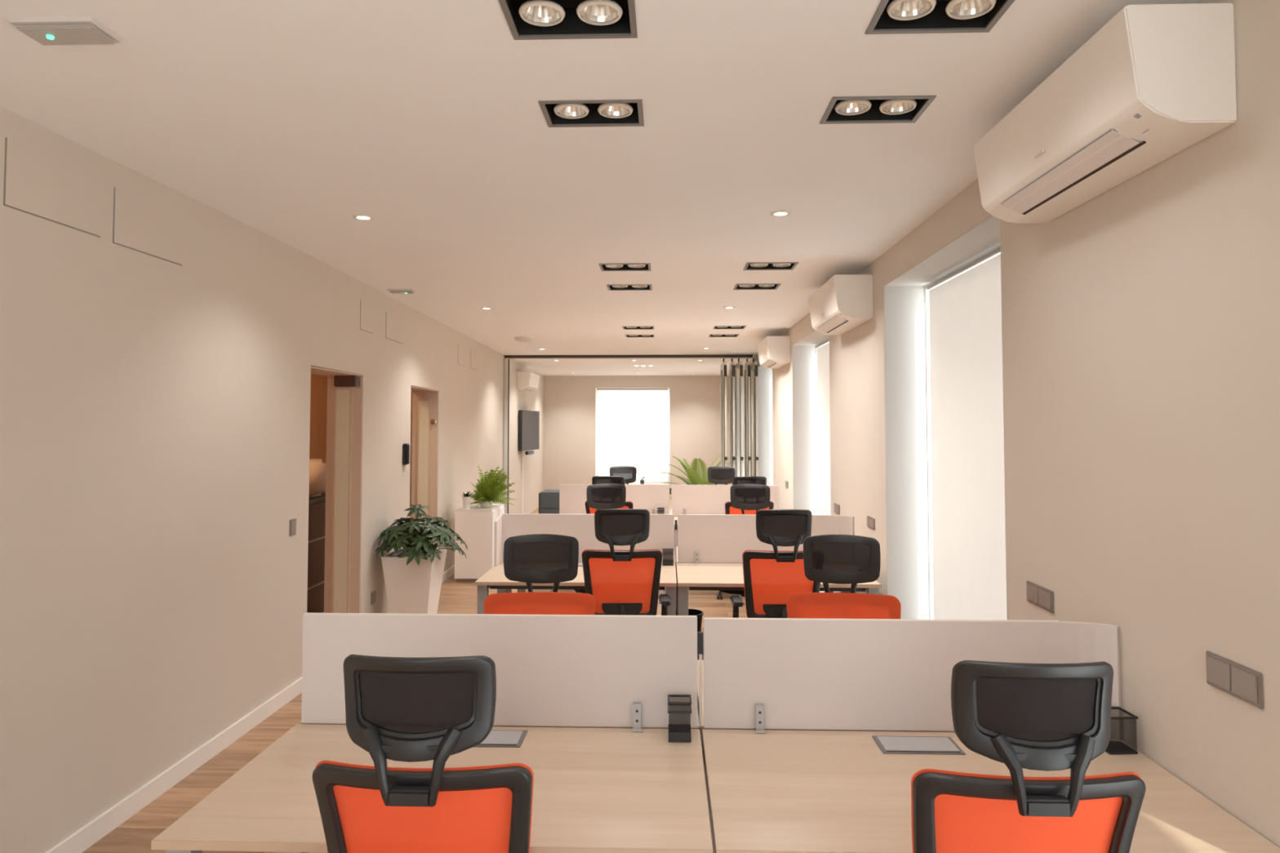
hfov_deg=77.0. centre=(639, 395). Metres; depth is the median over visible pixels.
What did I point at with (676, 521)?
post
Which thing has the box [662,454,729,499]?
palm plant
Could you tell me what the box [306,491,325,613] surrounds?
base cabinet
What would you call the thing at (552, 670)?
screen
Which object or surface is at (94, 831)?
baseboard
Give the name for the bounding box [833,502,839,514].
switch plate
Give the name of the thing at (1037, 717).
office chair
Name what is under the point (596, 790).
desk
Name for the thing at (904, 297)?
window frame
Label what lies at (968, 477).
roller blind
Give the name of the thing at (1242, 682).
switch plate
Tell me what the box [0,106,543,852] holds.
wall
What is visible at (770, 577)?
office chair
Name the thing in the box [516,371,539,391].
air conditioner
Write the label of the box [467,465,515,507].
fern
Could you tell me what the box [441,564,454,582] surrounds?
baseboard
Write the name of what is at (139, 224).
access panel
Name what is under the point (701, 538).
screen
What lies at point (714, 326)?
recessed light
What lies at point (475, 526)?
base cabinet
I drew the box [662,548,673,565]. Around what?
pencil cup
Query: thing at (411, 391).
door frame
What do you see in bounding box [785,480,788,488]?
switch plate
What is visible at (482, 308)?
recessed light
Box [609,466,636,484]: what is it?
office chair
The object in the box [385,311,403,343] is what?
access panel
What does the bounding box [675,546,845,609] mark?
desk
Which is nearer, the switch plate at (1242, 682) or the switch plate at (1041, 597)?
the switch plate at (1242, 682)
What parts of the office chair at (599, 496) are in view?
seat, headrest frame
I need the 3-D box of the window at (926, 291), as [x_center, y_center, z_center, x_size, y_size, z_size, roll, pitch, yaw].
[1.913,0.559,4.403,0.060,2.680,1.895,0,-2,2]
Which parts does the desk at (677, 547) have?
leg frame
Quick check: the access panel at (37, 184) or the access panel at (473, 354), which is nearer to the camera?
the access panel at (37, 184)
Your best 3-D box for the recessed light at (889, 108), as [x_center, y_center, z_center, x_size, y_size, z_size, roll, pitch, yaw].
[0.866,-1.100,2.957,0.361,0.105,0.244,0,-2,2]
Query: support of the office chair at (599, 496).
on the floor
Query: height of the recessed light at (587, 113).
0.105 m
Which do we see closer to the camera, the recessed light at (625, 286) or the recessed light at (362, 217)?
the recessed light at (362, 217)
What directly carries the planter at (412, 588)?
on the floor
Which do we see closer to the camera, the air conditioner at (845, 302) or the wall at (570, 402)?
the air conditioner at (845, 302)
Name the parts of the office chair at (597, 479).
headrest frame, frame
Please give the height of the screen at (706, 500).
0.346 m
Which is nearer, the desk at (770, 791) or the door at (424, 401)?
the desk at (770, 791)
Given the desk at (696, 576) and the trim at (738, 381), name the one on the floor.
the desk at (696, 576)
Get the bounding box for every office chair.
[311,654,533,852]
[484,533,595,614]
[573,484,626,593]
[581,475,633,593]
[581,508,671,615]
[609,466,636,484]
[707,466,734,484]
[716,476,773,599]
[718,484,770,596]
[729,509,820,617]
[786,534,901,619]
[911,660,1146,852]
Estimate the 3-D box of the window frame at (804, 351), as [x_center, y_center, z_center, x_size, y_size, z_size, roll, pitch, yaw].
[1.873,0.707,8.236,0.274,2.680,2.130,0,-2,2]
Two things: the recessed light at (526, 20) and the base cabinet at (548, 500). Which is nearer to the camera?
the recessed light at (526, 20)
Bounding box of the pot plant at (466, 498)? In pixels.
[461,491,471,509]
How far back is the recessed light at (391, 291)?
6.83 m
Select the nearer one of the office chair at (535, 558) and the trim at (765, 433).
the office chair at (535, 558)
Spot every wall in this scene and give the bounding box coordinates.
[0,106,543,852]
[309,373,327,462]
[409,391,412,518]
[543,375,729,504]
[731,0,1279,848]
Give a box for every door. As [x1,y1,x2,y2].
[311,366,362,613]
[410,386,438,549]
[720,358,727,484]
[728,358,743,484]
[743,358,758,476]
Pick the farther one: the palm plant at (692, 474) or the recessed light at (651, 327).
the palm plant at (692, 474)
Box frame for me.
[503,354,752,513]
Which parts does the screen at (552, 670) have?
trim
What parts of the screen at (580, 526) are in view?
trim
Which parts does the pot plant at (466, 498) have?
pot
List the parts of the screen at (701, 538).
trim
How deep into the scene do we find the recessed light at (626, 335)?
10.37 m
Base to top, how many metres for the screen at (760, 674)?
0.358 m
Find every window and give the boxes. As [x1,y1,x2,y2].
[595,388,670,483]
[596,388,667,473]
[816,338,829,515]
[924,244,1000,619]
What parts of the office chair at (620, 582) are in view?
headrest arm, headrest frame, frame, headrest arm, armrest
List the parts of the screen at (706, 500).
trim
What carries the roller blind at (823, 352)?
attached to the window at (828, 339)
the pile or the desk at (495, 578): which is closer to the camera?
the desk at (495, 578)
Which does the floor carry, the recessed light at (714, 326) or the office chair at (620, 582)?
the office chair at (620, 582)
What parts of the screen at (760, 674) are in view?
trim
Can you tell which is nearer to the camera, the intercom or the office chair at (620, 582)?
the office chair at (620, 582)
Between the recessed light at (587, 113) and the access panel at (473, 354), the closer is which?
the recessed light at (587, 113)
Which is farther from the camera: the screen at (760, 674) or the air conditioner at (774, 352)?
the air conditioner at (774, 352)
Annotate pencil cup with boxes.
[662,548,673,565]
[667,694,691,742]
[1105,706,1137,754]
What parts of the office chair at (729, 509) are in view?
frame, headrest frame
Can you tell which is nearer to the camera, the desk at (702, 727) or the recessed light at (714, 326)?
the desk at (702, 727)
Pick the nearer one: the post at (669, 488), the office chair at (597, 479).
the office chair at (597, 479)
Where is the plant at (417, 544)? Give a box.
[375,504,467,564]
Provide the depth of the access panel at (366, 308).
6.57 m
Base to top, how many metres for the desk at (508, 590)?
0.750 m
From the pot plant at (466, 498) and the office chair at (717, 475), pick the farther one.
the office chair at (717, 475)
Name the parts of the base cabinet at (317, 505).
drawer, light rail, light rail, drawer, drawer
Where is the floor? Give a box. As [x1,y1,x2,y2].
[82,504,747,852]
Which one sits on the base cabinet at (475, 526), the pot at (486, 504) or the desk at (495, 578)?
the pot at (486, 504)
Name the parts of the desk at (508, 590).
leg frame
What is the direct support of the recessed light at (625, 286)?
in the ceiling
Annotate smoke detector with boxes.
[514,336,533,342]
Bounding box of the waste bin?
[675,608,703,653]
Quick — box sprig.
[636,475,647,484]
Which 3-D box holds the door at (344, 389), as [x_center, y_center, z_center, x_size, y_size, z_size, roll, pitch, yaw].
[-2.403,0.895,5.957,0.286,2.169,1.029,0,-2,2]
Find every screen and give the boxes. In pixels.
[301,613,697,732]
[493,513,674,566]
[559,484,669,514]
[671,484,780,515]
[677,514,854,563]
[703,617,1121,739]
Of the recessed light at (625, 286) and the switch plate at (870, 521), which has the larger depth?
the recessed light at (625, 286)
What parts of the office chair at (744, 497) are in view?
seat, headrest frame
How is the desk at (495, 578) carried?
on the floor
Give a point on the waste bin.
(699, 614)
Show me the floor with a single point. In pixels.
(135, 834)
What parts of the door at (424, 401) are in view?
glass, knob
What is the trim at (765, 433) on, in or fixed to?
attached to the wall at (1141, 321)
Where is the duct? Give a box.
[520,456,523,513]
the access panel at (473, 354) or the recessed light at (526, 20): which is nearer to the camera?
the recessed light at (526, 20)
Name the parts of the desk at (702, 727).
leg frame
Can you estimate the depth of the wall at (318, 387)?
8.67 m
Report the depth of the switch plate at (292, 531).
5.18 m
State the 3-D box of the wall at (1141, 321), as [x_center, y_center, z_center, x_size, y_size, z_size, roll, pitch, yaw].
[1.887,0.591,7.775,0.335,2.915,20.900,0,-2,2]
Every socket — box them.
[370,591,375,604]
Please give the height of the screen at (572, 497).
0.350 m
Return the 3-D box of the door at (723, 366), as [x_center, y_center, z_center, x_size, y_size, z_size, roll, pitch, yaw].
[1.359,0.817,13.055,0.060,2.845,0.890,0,-2,2]
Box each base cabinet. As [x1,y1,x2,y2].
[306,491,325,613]
[454,503,504,582]
[538,489,559,514]
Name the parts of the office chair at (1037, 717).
headrest arm, frame, headrest frame, headrest plate, headrest arm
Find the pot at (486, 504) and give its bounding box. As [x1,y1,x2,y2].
[480,501,492,507]
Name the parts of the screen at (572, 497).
trim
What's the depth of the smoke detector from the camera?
10.40 m
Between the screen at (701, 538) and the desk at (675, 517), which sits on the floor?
the desk at (675, 517)
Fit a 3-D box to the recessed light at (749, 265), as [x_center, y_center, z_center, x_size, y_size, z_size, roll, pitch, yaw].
[0.946,-0.989,5.832,0.364,0.105,0.263,0,-2,2]
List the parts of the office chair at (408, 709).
headrest arm, headrest plate, headrest frame, frame, headrest arm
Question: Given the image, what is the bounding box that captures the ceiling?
[0,0,1199,375]
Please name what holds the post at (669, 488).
on the desk
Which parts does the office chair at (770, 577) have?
armrest, headrest arm, frame, headrest frame, headrest arm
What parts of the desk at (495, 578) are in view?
leg frame, leg frame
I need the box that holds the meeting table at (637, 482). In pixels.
[625,480,645,484]
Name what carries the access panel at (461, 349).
attached to the wall at (155, 412)
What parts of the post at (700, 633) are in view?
post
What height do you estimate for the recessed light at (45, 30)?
0.030 m
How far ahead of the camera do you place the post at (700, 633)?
2.68 m
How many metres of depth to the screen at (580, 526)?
5.94 m
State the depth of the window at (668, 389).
18.48 m
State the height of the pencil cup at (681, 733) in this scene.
0.125 m
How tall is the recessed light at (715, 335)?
0.105 m
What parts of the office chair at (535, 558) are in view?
headrest arm, headrest frame, headrest plate, headrest arm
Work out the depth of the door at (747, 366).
12.70 m
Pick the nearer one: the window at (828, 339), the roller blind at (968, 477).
the roller blind at (968, 477)
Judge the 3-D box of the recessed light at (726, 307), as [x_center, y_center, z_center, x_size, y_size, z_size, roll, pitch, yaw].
[0.872,-0.861,7.844,0.114,0.007,0.114,0,-2,2]
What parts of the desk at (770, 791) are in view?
leg frame, flap lid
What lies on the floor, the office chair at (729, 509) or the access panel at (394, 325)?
the office chair at (729, 509)
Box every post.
[669,488,671,514]
[675,520,677,562]
[697,631,702,726]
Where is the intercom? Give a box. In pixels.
[402,443,409,465]
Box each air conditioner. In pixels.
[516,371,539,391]
[756,336,790,368]
[808,274,873,334]
[973,2,1236,223]
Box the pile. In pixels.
[308,458,325,497]
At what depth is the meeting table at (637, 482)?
14.34 m
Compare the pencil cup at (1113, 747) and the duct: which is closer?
the pencil cup at (1113, 747)
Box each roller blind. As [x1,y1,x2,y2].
[815,339,831,515]
[926,246,1007,620]
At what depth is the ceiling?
3.26 m
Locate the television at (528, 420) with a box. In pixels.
[518,409,539,454]
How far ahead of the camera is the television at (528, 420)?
14.95 m
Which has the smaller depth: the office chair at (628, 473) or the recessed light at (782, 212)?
the recessed light at (782, 212)
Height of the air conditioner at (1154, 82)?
0.312 m
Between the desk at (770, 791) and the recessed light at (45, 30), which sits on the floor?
the desk at (770, 791)
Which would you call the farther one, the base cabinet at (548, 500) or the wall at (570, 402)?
the wall at (570, 402)
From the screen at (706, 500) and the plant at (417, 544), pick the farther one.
the screen at (706, 500)
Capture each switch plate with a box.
[288,518,296,536]
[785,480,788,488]
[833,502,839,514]
[866,515,875,530]
[1026,580,1053,613]
[1205,650,1263,709]
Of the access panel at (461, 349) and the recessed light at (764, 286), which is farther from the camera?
the access panel at (461, 349)
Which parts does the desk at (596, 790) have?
leg frame, flap lid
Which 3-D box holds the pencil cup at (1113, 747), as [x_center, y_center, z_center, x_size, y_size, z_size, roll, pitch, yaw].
[1.475,1.040,2.499,0.092,0.112,0.092,0,-2,-2]
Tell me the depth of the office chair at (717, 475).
9.97 m
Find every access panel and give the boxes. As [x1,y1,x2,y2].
[3,137,102,237]
[112,186,183,266]
[360,299,373,333]
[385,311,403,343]
[457,344,465,366]
[470,350,476,370]
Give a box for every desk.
[151,724,712,852]
[300,709,699,728]
[475,561,676,615]
[506,553,675,592]
[674,516,677,566]
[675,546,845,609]
[676,563,881,615]
[697,659,954,769]
[702,728,1279,852]
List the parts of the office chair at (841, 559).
headrest arm, headrest plate, headrest frame, headrest arm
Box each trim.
[737,377,744,476]
[757,365,773,485]
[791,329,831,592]
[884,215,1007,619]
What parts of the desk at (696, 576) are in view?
leg frame, leg frame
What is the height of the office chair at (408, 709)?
1.257 m
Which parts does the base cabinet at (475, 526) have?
door, door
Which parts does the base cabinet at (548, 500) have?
drawer, drawer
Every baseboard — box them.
[45,676,302,852]
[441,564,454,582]
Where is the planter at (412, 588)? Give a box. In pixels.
[381,549,446,613]
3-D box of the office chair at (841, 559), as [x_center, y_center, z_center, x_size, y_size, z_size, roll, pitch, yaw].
[0.877,1.252,3.369,0.623,1.257,0.601,0,-2,7]
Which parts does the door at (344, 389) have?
glass, rail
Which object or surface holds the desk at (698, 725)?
on the floor
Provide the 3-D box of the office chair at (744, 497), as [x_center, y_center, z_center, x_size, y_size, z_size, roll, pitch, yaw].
[0.911,1.376,6.607,0.623,1.257,0.601,0,-2,7]
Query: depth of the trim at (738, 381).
16.71 m
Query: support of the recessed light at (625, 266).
in the ceiling
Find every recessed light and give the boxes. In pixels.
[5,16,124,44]
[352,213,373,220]
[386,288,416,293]
[480,306,492,309]
[498,0,637,39]
[538,99,644,127]
[598,262,651,271]
[606,284,652,290]
[622,325,654,329]
[625,334,654,337]
[708,333,738,337]
[713,325,746,328]
[723,306,735,308]
[733,283,781,289]
[743,262,798,270]
[769,209,791,216]
[819,95,936,124]
[865,0,1014,34]
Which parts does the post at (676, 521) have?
post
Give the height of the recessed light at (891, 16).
0.105 m

